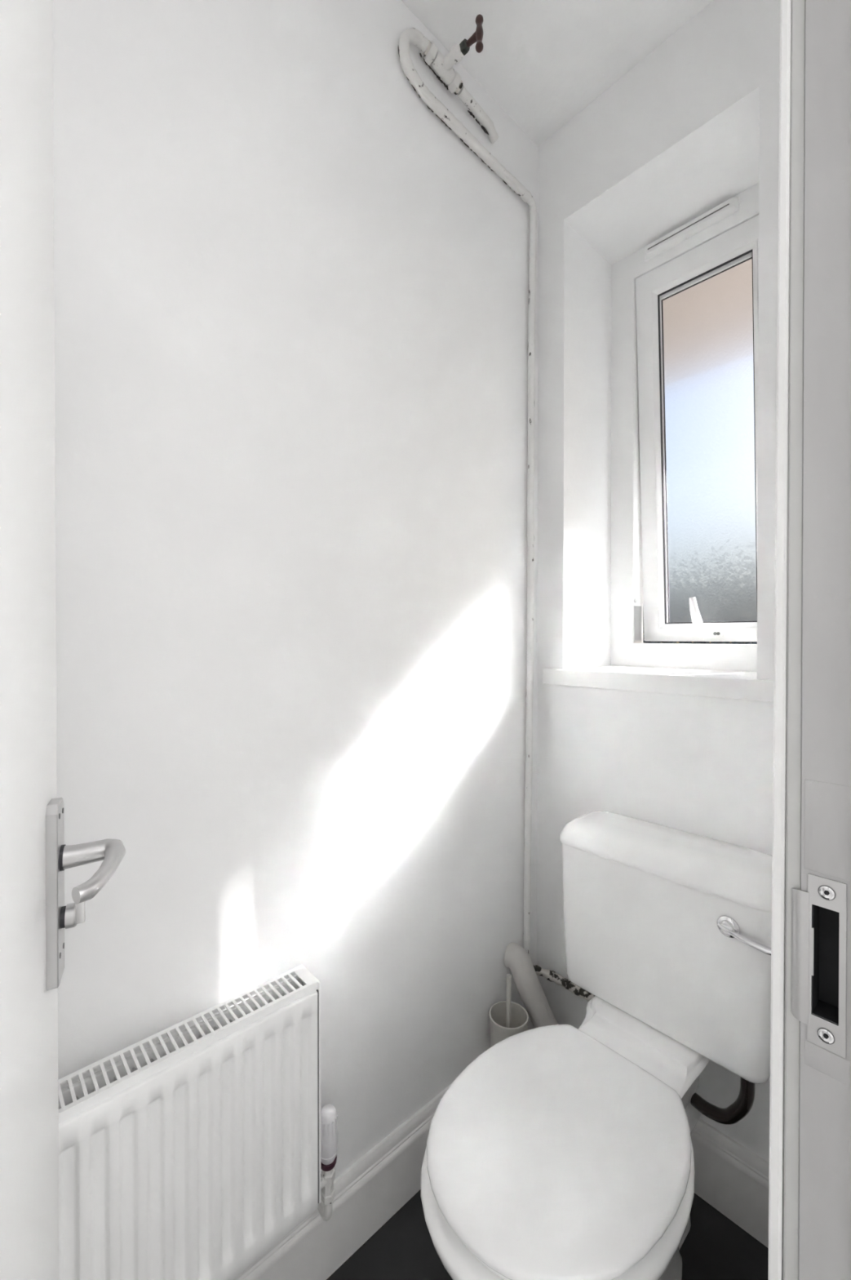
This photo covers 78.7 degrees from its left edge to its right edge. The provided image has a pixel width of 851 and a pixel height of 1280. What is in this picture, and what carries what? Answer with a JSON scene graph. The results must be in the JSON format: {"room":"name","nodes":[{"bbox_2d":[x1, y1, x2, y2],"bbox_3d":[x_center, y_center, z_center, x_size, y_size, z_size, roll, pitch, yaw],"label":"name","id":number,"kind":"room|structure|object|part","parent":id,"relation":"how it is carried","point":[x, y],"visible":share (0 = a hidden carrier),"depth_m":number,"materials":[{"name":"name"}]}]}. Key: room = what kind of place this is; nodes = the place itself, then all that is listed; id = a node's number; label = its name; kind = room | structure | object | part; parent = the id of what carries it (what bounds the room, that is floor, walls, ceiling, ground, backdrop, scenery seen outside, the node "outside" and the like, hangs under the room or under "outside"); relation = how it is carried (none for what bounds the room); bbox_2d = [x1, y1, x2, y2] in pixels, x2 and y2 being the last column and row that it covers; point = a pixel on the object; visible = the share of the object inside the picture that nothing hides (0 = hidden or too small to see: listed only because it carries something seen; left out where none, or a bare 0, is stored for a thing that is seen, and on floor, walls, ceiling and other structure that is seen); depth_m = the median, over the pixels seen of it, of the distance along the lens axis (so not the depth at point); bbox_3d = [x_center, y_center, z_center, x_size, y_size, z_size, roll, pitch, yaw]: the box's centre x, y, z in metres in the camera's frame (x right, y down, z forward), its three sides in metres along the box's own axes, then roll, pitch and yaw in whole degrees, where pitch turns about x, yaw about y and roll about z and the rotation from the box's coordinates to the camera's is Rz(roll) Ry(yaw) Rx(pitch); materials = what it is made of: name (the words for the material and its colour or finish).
{"room":"toilet room","nodes":[
{"label":"toilet room","id":0,"kind":"room"},
{"bbox_2d":[53,0,538,1178],"bbox_3d":[-0.220,-0.035,1.083,2.080,2.754,0.120,0,1,-42],"label":"wall","id":1,"kind":"structure","parent":0,"point":[291,300],"depth_m":0.98,"materials":[{"name":"white paint"}]},
{"bbox_2d":[57,964,320,1279],"bbox_3d":[-0.409,0.783,0.760,0.518,0.391,0.112,0,1,-42],"label":"radiator","id":2,"kind":"object","parent":1,"relation":"attached to","point":[193,1153],"visible":0.89,"depth_m":0.77,"materials":[{"name":"white metal"}]},
{"bbox_3d":[-0.410,0.779,0.762,0.510,0.359,0.009,0,1,-42],"label":"panel","id":3,"kind":"part","parent":2,"relation":"part of","materials":[{"name":"white metal"}]},
{"bbox_2d":[57,964,319,1124],"bbox_3d":[-0.395,0.598,0.744,0.518,0.020,0.060,0,1,-42],"label":"grille","id":4,"kind":"object","parent":2,"relation":"attached to","point":[95,1097],"depth_m":0.76,"materials":[{"name":"white metal"}]},
{"bbox_2d":[317,1104,337,1221],"bbox_3d":[-0.206,0.978,0.968,0.080,0.226,0.082,0,1,-42],"label":"radiator valve","id":5,"kind":"object","parent":2,"relation":"attached to","point":[329,1117],"visible":0.72,"depth_m":0.95,"materials":[{"name":"white plastic"}]},
{"bbox_2d":[233,1018,534,1279],"bbox_3d":[-0.269,1.163,0.952,1.620,0.160,0.020,0,1,-42],"label":"baseboard","id":6,"kind":"structure","parent":1,"relation":"attached to","point":[375,1187],"depth_m":1.06,"materials":[{"name":"paint"}]},
{"bbox_2d":[398,13,595,1001],"bbox_3d":[0.225,-0.208,1.205,0.523,2.298,0.303,0,1,-42],"label":"pipe","id":7,"kind":"object","parent":1,"relation":"attached to","point":[442,66],"visible":0.94,"depth_m":1.42,"materials":[{"name":"white paint"}]},
{"bbox_2d":[431,13,483,84],"bbox_3d":[0.073,-1.320,1.164,0.059,0.072,0.131,0,1,-42],"label":"tap","id":8,"kind":"object","parent":7,"relation":"on","point":[442,66],"depth_m":1.17,"materials":[{"name":"red paint"}]},
{"bbox_2d":[504,942,558,1028],"bbox_3d":[0.356,0.973,1.309,0.102,0.297,0.347,0,1,-42],"label":"pipe","id":9,"kind":"object","parent":1,"relation":"attached to","point":[517,958],"visible":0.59,"depth_m":1.36,"materials":[{"name":"white plastic"}]},
{"bbox_2d":[326,1189,768,1279],"bbox_3d":[0.072,1.295,0.772,2.080,0.100,0.988,0,1,-42],"label":"floor","id":10,"kind":"structure","parent":0,"point":[714,1247],"depth_m":1.05,"materials":[{"name":"stone"}]},
{"bbox_2d":[488,973,528,1047],"bbox_3d":[0.213,1.053,1.328,0.100,0.375,0.100,0,1,-42],"label":"toilet brush","id":11,"kind":"object","parent":10,"relation":"on","point":[508,1018],"visible":0.37,"depth_m":1.34,"materials":[{"name":"plastic"}]},
{"bbox_3d":[0.213,1.003,1.341,0.022,0.275,0.014,0,1,-42],"label":"handle","id":12,"kind":"part","parent":11,"relation":"part of","materials":[{"name":"plastic"}]},
{"bbox_2d":[421,810,772,1279],"bbox_3d":[0.318,0.836,0.935,0.752,0.814,0.464,0,1,-42],"label":"toilet","id":13,"kind":"object","parent":10,"relation":"on","point":[560,1152],"visible":0.91,"depth_m":0.93,"materials":[{"name":"white ceramic"}]},
{"bbox_3d":[0.210,0.816,0.844,0.420,0.015,0.341,0,1,-42],"label":"seat","id":14,"kind":"part","parent":13,"relation":"part of","materials":[{"name":"white plastic"}]},
{"bbox_3d":[0.210,0.795,0.844,0.444,0.018,0.365,0,1,-42],"label":"lid","id":15,"kind":"part","parent":13,"relation":"part of","materials":[{"name":"white plastic"}]},
{"bbox_2d":[577,995,710,1109],"bbox_3d":[0.451,0.902,1.085,0.285,0.200,0.245,0,1,-42],"label":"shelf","id":16,"kind":"object","parent":13,"relation":"attached to","point":[679,1064],"depth_m":1.04,"materials":[{"name":"white ceramic"}]},
{"bbox_3d":[0.524,0.453,1.128,0.185,0.050,0.453,0,1,-42],"label":"cistern lid","id":17,"kind":"part","parent":13,"relation":"part of","materials":[{"name":"white ceramic"}]},
{"bbox_2d":[679,1102,702,1249],"bbox_3d":[0.455,1.115,1.077,0.260,0.255,0.154,0,1,-42],"label":"seat","id":18,"kind":"object","parent":13,"relation":"attached to","point":[694,1115],"depth_m":1.08,"materials":[{"name":"white ceramic"}]},
{"bbox_2d":[690,1076,755,1124],"bbox_3d":[0.603,0.892,1.049,0.034,0.178,0.123,0,1,-42],"label":"pipe","id":19,"kind":"object","parent":13,"relation":"attached to","point":[742,1106],"visible":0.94,"depth_m":1.03,"materials":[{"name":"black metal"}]},
{"bbox_3d":[0.557,0.528,0.957,0.013,0.039,0.039,0,1,-42],"label":"flush lever","id":20,"kind":"part","parent":13,"relation":"part of","materials":[{"name":"silver metal"}]},
{"bbox_3d":[0.574,0.533,0.922,0.016,0.019,0.104,0,1,-41],"label":"lever blade","id":21,"kind":"part","parent":13,"relation":"part of","materials":[{"name":"silver metal"}]},
{"bbox_2d":[401,0,714,146],"bbox_3d":[0.530,-1.464,-0.003,3.700,0.120,2.720,0,1,-42],"label":"ceiling","id":22,"kind":"structure","parent":0,"point":[543,62],"depth_m":1.22,"materials":[{"name":"white paint"}]},
{"bbox_2d":[537,0,780,1162],"bbox_3d":[0.748,-0.086,1.297,0.360,2.654,0.868,0,1,-42],"label":"wall","id":23,"kind":"structure","parent":0,"point":[694,126],"depth_m":1.31,"materials":[{"name":"white paint"}]},
{"bbox_2d":[542,182,773,702],"bbox_3d":[0.682,-0.531,1.365,0.410,1.306,0.606,0,1,-42],"label":"window","id":24,"kind":"structure","parent":23,"relation":"in","point":[685,305],"depth_m":1.47,"materials":[{"name":"white plastic"}]},
{"bbox_3d":[0.639,0.100,1.329,0.292,0.044,0.606,0,1,-42],"label":"sill","id":25,"kind":"part","parent":24,"relation":"part of","materials":[{"name":"white paint"}]},
{"bbox_3d":[0.770,-0.532,1.444,0.070,1.304,0.563,0,1,-42],"label":"frame","id":26,"kind":"part","parent":24,"relation":"part of","materials":[{"name":"white plastic"}]},
{"bbox_2d":[644,195,739,261],"bbox_3d":[0.720,-1.130,1.423,0.026,0.036,0.247,0,1,-42],"label":"vent","id":27,"kind":"object","parent":24,"relation":"attached to","point":[727,211],"depth_m":1.41,"materials":[{"name":"grey plastic"}]},
{"bbox_3d":[0.797,-0.540,1.453,0.122,1.084,0.377,0,1,-42],"label":"sash","id":28,"kind":"part","parent":24,"relation":"part of","materials":[{"name":"white plastic"}]},
{"bbox_3d":[0.766,-0.067,1.456,0.039,0.112,0.040,0,1,-42],"label":"lever","id":29,"kind":"part","parent":24,"relation":"part of","materials":[{"name":"white plastic"}]},
{"bbox_3d":[0.792,-0.530,1.456,0.057,0.964,0.251,0,1,-42],"label":"pane","id":30,"kind":"part","parent":24,"relation":"part of","materials":[{"name":"clear glass"}]},
{"bbox_3d":[0.797,-0.024,1.454,0.010,0.031,0.066,0,1,-42],"label":"handle","id":31,"kind":"part","parent":24,"relation":"part of","materials":[{"name":"white plastic"}]},
{"bbox_2d":[691,1118,769,1248],"bbox_3d":[0.574,1.161,1.214,0.020,0.160,0.768,0,1,-42],"label":"baseboard","id":32,"kind":"structure","parent":23,"relation":"attached to","point":[731,1178],"depth_m":1.11,"materials":[{"name":"paint"}]},
{"bbox_2d":[643,604,757,644],"bbox_3d":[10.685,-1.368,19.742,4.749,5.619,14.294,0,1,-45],"label":"window frame","id":33,"kind":"structure","parent":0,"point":[644,641],"depth_m":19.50,"materials":[{"name":"white plastic"}]},
{"bbox_3d":[0.275,-0.079,0.346,1.620,2.654,0.100,0,1,-42],"label":"wall","id":34,"kind":"structure","parent":0,"visible":0},
{"bbox_2d":[0,0,125,1279],"bbox_3d":[-0.269,0.235,0.326,0.109,2.014,0.641,0,0,-27],"label":"door","id":35,"kind":"structure","parent":34,"relation":"in","point":[34,855],"depth_m":0.48,"materials":[{"name":"white paint"}]},
{"bbox_3d":[-0.404,0.273,0.567,0.011,0.195,0.040,0,0,-27],"label":"handle plate","id":36,"kind":"part","parent":35,"relation":"part of","materials":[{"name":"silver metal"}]},
{"bbox_2d":[58,844,66,871],"bbox_3d":[-0.399,0.238,0.570,0.004,0.027,0.027,0,0,-27],"label":"washer","id":37,"kind":"object","parent":35,"relation":"in","point":[62,848],"depth_m":0.56,"materials":[{"name":"grey metal"}]},
{"bbox_3d":[-0.345,0.238,0.549,0.062,0.026,0.126,0,1,-42],"label":"lever","id":38,"kind":"part","parent":35,"relation":"part of","materials":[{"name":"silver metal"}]},
{"bbox_2d":[768,0,850,1279],"bbox_3d":[0.132,-0.052,0.234,0.771,2.600,0.128,0,1,-42],"label":"door frame","id":39,"kind":"structure","parent":34,"relation":"attached to","point":[810,1180],"depth_m":0.48,"materials":[{"name":"paint"}]},
{"bbox_3d":[0.368,-0.054,0.508,0.052,2.600,0.015,0,1,-42],"label":"architrave","id":40,"kind":"part","parent":39,"relation":"part of","materials":[{"name":"paint"}]},
{"bbox_3d":[0.364,0.293,0.471,0.002,0.155,0.028,0,1,-42],"label":"strike plate","id":41,"kind":"part","parent":39,"relation":"part of","materials":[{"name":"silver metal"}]}
]}

